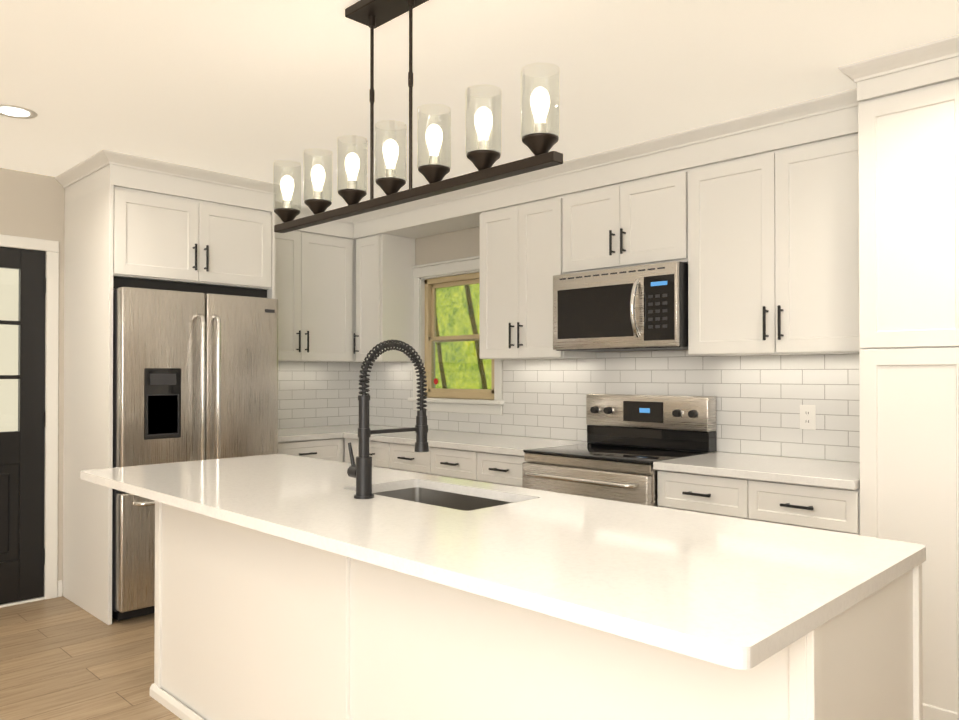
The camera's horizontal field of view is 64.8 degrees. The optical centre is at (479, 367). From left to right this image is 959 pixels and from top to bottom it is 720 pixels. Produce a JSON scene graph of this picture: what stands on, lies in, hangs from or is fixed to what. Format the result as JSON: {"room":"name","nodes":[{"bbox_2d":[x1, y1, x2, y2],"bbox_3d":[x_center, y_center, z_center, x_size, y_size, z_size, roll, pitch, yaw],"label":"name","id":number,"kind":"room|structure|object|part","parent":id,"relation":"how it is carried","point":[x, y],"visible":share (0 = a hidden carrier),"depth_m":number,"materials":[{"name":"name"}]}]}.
{"room":"kitchen","nodes":[
{"label":"kitchen","id":0,"kind":"room"},
{"bbox_2d":[0,596,181,719],"bbox_3d":[-0.871,1.378,1.607,6.600,0.100,6.480,0,-1,45],"label":"floor","id":1,"kind":"structure","parent":0,"point":[62,658],"depth_m":3.40,"materials":[{"name":"brown wood"}]},
{"bbox_2d":[63,184,274,624],"bbox_3d":[-1.848,0.197,4.549,0.778,2.310,0.970,0,-1,45],"label":"surround","id":2,"kind":"object","parent":1,"relation":"on","point":[115,237],"visible":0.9,"depth_m":4.22,"materials":[{"name":"white paint"}]},
{"bbox_2d":[112,287,277,620],"bbox_3d":[-1.794,0.465,4.494,0.874,1.763,0.914,0,-1,45],"label":"refrigerator","id":3,"kind":"object","parent":1,"relation":"on","point":[195,376],"visible":0.5,"depth_m":4.12,"materials":[{"name":"grey metal"}]},
{"bbox_2d":[278,438,344,462],"bbox_3d":[-1.130,0.920,5.366,0.638,0.877,1.205,0,-1,45],"label":"base cabinet","id":4,"kind":"object","parent":1,"relation":"on","point":[332,449],"visible":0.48,"depth_m":5.03,"materials":[{"name":"white paint"}]},
{"bbox_2d":[278,428,341,441],"bbox_3d":[-1.355,0.459,5.145,0.635,0.035,0.570,0,-1,45],"label":"countertop","id":5,"kind":"structure","parent":4,"relation":"on","point":[286,434],"depth_m":5.05,"materials":[{"name":"stone"}]},
{"bbox_2d":[349,438,388,468],"bbox_3d":[-0.507,0.919,5.177,0.396,0.876,0.597,0,-1,45],"label":"base cabinet","id":6,"kind":"object","parent":1,"relation":"on","point":[379,451],"depth_m":4.92,"materials":[{"name":"white paint"}]},
{"bbox_2d":[301,424,594,455],"bbox_3d":[-0.348,0.458,4.995,2.277,0.035,0.635,0,-1,45],"label":"countertop","id":7,"kind":"structure","parent":6,"relation":"on","point":[469,441],"depth_m":4.59,"materials":[{"name":"stone"}]},
{"bbox_2d":[389,443,428,473],"bbox_3d":[-0.227,0.916,4.899,0.394,0.876,0.597,0,-1,45],"label":"base cabinet","id":8,"kind":"object","parent":1,"relation":"on","point":[402,457],"depth_m":4.70,"materials":[{"name":"white paint"}]},
{"bbox_2d":[429,447,476,480],"bbox_3d":[0.053,0.914,4.621,0.395,0.876,0.597,0,-1,45],"label":"base cabinet","id":9,"kind":"object","parent":1,"relation":"on","point":[445,462],"depth_m":4.41,"materials":[{"name":"white paint"}]},
{"bbox_2d":[477,452,526,487],"bbox_3d":[0.334,0.912,4.343,0.395,0.876,0.597,0,-1,45],"label":"base cabinet","id":10,"kind":"object","parent":1,"relation":"on","point":[502,469],"depth_m":4.14,"materials":[{"name":"white paint"}]},
{"bbox_2d":[150,501,922,719],"bbox_3d":[-0.179,0.884,2.376,2.667,0.900,0.631,0,-1,45],"label":"kitchen island","id":11,"kind":"object","parent":1,"relation":"on","point":[251,624],"visible":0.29,"depth_m":1.93,"materials":[{"name":"white paint"}]},
{"bbox_2d":[80,454,925,669],"bbox_3d":[-0.291,0.417,2.335,2.750,0.031,0.900,0,-1,45],"label":"island countertop","id":12,"kind":"structure","parent":11,"relation":"on","point":[736,593],"depth_m":1.66,"materials":[{"name":"stone"}]},
{"bbox_2d":[347,339,428,498],"bbox_3d":[-0.291,0.156,2.430,0.102,0.492,0.290,0,-1,45],"label":"island faucet","id":13,"kind":"object","parent":12,"relation":"on","point":[360,471],"visible":1,"depth_m":2.35,"materials":[{"name":"black metal"}]},
{"bbox_2d":[372,487,511,510],"bbox_3d":[-0.132,0.550,2.430,0.660,0.230,0.390,0,-1,45],"label":"island sink","id":14,"kind":"object","parent":12,"relation":"in","point":[445,499],"visible":0.04,"depth_m":2.67,"materials":[{"name":"silver metal"}]},
{"bbox_2d":[522,393,716,506],"bbox_3d":[0.695,0.747,3.880,0.764,1.200,0.714,0,-1,45],"label":"range","id":15,"kind":"object","parent":1,"relation":"on","point":[624,471],"visible":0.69,"depth_m":3.86,"materials":[{"name":"silver metal"}]},
{"bbox_2d":[657,470,748,519],"bbox_3d":[1.174,0.905,3.510,0.432,0.876,0.597,0,-1,45],"label":"base cabinet","id":16,"kind":"object","parent":1,"relation":"on","point":[707,494],"depth_m":3.29,"materials":[{"name":"white paint"}]},
{"bbox_2d":[653,452,859,489],"bbox_3d":[1.315,0.445,3.349,0.864,0.035,0.632,0,-1,45],"label":"countertop","id":17,"kind":"structure","parent":16,"relation":"on","point":[823,473],"depth_m":3.23,"materials":[{"name":"stone"}]},
{"bbox_2d":[749,479,859,534],"bbox_3d":[1.481,0.902,3.206,0.432,0.876,0.597,0,-1,45],"label":"drawer","id":18,"kind":"object","parent":1,"relation":"on","point":[822,508],"depth_m":2.98,"materials":[{"name":"white paint"}]},
{"bbox_2d":[858,79,958,719],"bbox_3d":[1.893,0.165,2.774,0.764,2.345,0.638,0,-1,45],"label":"pantry","id":19,"kind":"object","parent":1,"relation":"on","point":[908,158],"visible":0.81,"depth_m":2.71,"materials":[{"name":"white paint"}]},
{"bbox_2d":[0,168,362,580],"bbox_3d":[-3.161,0.109,3.888,0.150,2.475,6.180,0,-1,45],"label":"wall","id":20,"kind":"structure","parent":0,"point":[32,204],"depth_m":4.42,"materials":[{"name":"beige paint"}]},
{"bbox_2d":[0,234,58,607],"bbox_3d":[-2.882,0.300,4.155,0.168,2.097,0.984,0,-1,45],"label":"door frame","id":21,"kind":"structure","parent":20,"relation":"attached to","point":[29,510],"depth_m":4.37,"materials":[{"name":"black paint"}]},
{"bbox_2d":[275,230,355,361],"bbox_3d":[-1.226,-0.498,5.473,0.368,0.905,1.205,0,-1,45],"label":"upper cabinet","id":22,"kind":"object","parent":20,"relation":"attached to","point":[315,285],"visible":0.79,"depth_m":5.35,"materials":[{"name":"white paint"}]},
{"bbox_2d":[278,361,361,428],"bbox_3d":[-1.367,0.200,5.582,0.007,0.488,1.170,0,-1,45],"label":"tile backsplash","id":23,"kind":"structure","parent":20,"relation":"attached to","point":[310,394],"depth_m":5.72,"materials":[{"name":"white tile"}]},
{"bbox_2d":[0,0,958,209],"bbox_3d":[-0.871,-1.197,1.628,6.600,0.100,6.480,0,-1,45],"label":"ceiling","id":24,"kind":"structure","parent":0,"point":[253,89],"depth_m":2.89,"materials":[{"name":"white paint"}]},
{"bbox_2d":[0,104,37,118],"bbox_3d":[-2.059,-1.130,3.341,0.183,0.004,0.183,0,-1,36],"label":"recessed light","id":25,"kind":"object","parent":24,"relation":"in","point":[13,111],"visible":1,"depth_m":3.31,"materials":[{"name":"white paint"}]},
{"bbox_2d":[273,0,562,232],"bbox_3d":[-0.273,-0.821,2.328,1.320,0.640,0.120,0,-1,45],"label":"pendant chandelier","id":26,"kind":"object","parent":24,"relation":"hanging from","point":[372,14],"depth_m":2.26,"materials":[{"name":"brown metal"}]},
{"bbox_2d":[280,175,293,200],"bbox_3d":[-0.672,-0.641,2.721,0.088,0.095,0.049,0,-1,45],"label":"bulb","id":27,"kind":"object","parent":26,"relation":"attached to","point":[285,195],"depth_m":2.73,"materials":[{"name":"white glass"}]},
{"bbox_2d":[311,165,324,190],"bbox_3d":[-0.531,-0.643,2.582,0.079,0.092,0.049,0,-1,45],"label":"bulb","id":28,"kind":"object","parent":26,"relation":"attached to","point":[319,174],"depth_m":2.59,"materials":[{"name":"white glass"}]},
{"bbox_2d":[345,153,359,180],"bbox_3d":[-0.391,-0.644,2.443,0.076,0.093,0.049,0,-1,45],"label":"bulb","id":29,"kind":"object","parent":26,"relation":"attached to","point":[350,166],"depth_m":2.45,"materials":[{"name":"white glass"}]},
{"bbox_2d":[383,139,398,168],"bbox_3d":[-0.251,-0.645,2.304,0.072,0.093,0.049,0,-1,45],"label":"bulb","id":30,"kind":"object","parent":26,"relation":"attached to","point":[391,147],"depth_m":2.31,"materials":[{"name":"white glass"}]},
{"bbox_3d":[-0.273,-0.660,2.326,1.300,0.172,0.100,0,-1,45],"label":"pendant chandelier shade","id":31,"kind":"part","parent":26,"relation":"part of","materials":[{"name":"clear glass"}]},
{"bbox_2d":[426,124,442,154],"bbox_3d":[-0.111,-0.648,2.165,0.068,0.090,0.049,0,-1,45],"label":"bulb","id":32,"kind":"object","parent":26,"relation":"attached to","point":[435,131],"depth_m":2.17,"materials":[{"name":"white glass"}]},
{"bbox_2d":[474,107,492,139],"bbox_3d":[0.028,-0.648,2.028,0.067,0.090,0.049,0,-1,45],"label":"bulb","id":33,"kind":"object","parent":26,"relation":"attached to","point":[483,127],"depth_m":2.03,"materials":[{"name":"white glass"}]},
{"bbox_2d":[530,87,549,122],"bbox_3d":[0.167,-0.649,1.890,0.061,0.092,0.049,0,-1,45],"label":"bulb","id":34,"kind":"object","parent":26,"relation":"attached to","point":[543,114],"depth_m":1.89,"materials":[{"name":"white glass"}]},
{"bbox_2d":[370,226,859,462],"bbox_3d":[1.357,0.109,3.865,6.600,2.475,0.150,0,-1,45],"label":"wall","id":35,"kind":"structure","parent":0,"point":[465,243],"depth_m":5.32,"materials":[{"name":"beige paint"}]},
{"bbox_2d":[58,580,62,596],"bbox_3d":[-0.871,1.280,1.615,6.290,0.095,6.170,0,-1,45],"label":"baseboard","id":36,"kind":"structure","parent":35,"relation":"attached to","point":[60,588],"depth_m":4.45,"materials":[{"name":"white paint"}]},
{"bbox_2d":[354,234,414,361],"bbox_3d":[-0.700,-0.498,5.570,0.315,0.905,0.327,0,-1,45],"label":"upper cabinet","id":37,"kind":"object","parent":35,"relation":"attached to","point":[384,262],"depth_m":5.45,"materials":[{"name":"white paint"}]},
{"bbox_2d":[55,34,958,239],"bbox_3d":[-0.057,-1.048,3.597,4.677,0.162,2.229,0,-1,45],"label":"crown molding","id":38,"kind":"structure","parent":37,"relation":"attached to","point":[827,117],"depth_m":4.00,"materials":[{"name":"white paint"}]},
{"bbox_2d":[408,256,503,414],"bbox_3d":[-0.146,-0.218,5.284,0.934,1.063,0.155,0,-1,45],"label":"window","id":39,"kind":"structure","parent":35,"relation":"in","point":[430,279],"depth_m":5.37,"materials":[{"name":"white paint"}]},
{"bbox_2d":[480,196,595,359],"bbox_3d":[0.340,-0.506,4.538,0.645,0.905,0.327,0,-1,45],"label":"upper cabinet","id":40,"kind":"object","parent":35,"relation":"attached to","point":[521,245],"depth_m":4.41,"materials":[{"name":"white paint"}]},
{"bbox_2d":[362,350,859,461],"bbox_3d":[0.454,0.176,4.646,3.911,0.522,0.008,0,-1,45],"label":"tile backsplash","id":41,"kind":"structure","parent":35,"relation":"attached to","point":[760,400],"depth_m":3.99,"materials":[{"name":"white tile"}]},
{"bbox_2d":[800,405,815,429],"bbox_3d":[1.543,0.234,3.554,0.074,0.116,0.007,0,-1,45],"label":"electrical outlet plate","id":42,"kind":"object","parent":41,"relation":"attached to","point":[807,417],"visible":1,"depth_m":3.55,"materials":[{"name":"white plastic"}]},
{"bbox_2d":[562,170,685,273],"bbox_3d":[0.844,-0.738,4.041,0.767,0.450,0.327,0,-1,45],"label":"upper cabinet","id":43,"kind":"object","parent":35,"relation":"attached to","point":[641,221],"depth_m":3.89,"materials":[{"name":"white paint"}]},
{"bbox_2d":[553,261,687,351],"bbox_3d":[0.791,-0.300,3.986,0.760,0.410,0.474,0,-1,45],"label":"microwave","id":44,"kind":"object","parent":43,"relation":"attached to","point":[639,308],"visible":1,"depth_m":3.81,"materials":[{"name":"silver metal"}]},
{"bbox_2d":[686,133,859,355],"bbox_3d":[1.424,-0.515,3.464,0.860,0.905,0.327,0,-1,45],"label":"upper cabinet","id":45,"kind":"object","parent":35,"relation":"attached to","point":[765,246],"depth_m":3.34,"materials":[{"name":"white paint"}]},
{"label":"outside","id":46,"kind":"structure","parent":0,"visible":0},
{"bbox_2d":[0,268,18,431],"bbox_3d":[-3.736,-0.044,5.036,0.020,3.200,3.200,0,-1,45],"label":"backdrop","id":47,"kind":"structure","parent":46,"point":[13,345],"depth_m":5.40,"materials":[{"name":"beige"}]},
{"bbox_2d":[435,283,490,388],"bbox_3d":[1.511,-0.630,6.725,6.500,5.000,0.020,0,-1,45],"label":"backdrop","id":48,"kind":"structure","parent":46,"point":[473,385],"depth_m":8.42,"materials":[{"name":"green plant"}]}
]}

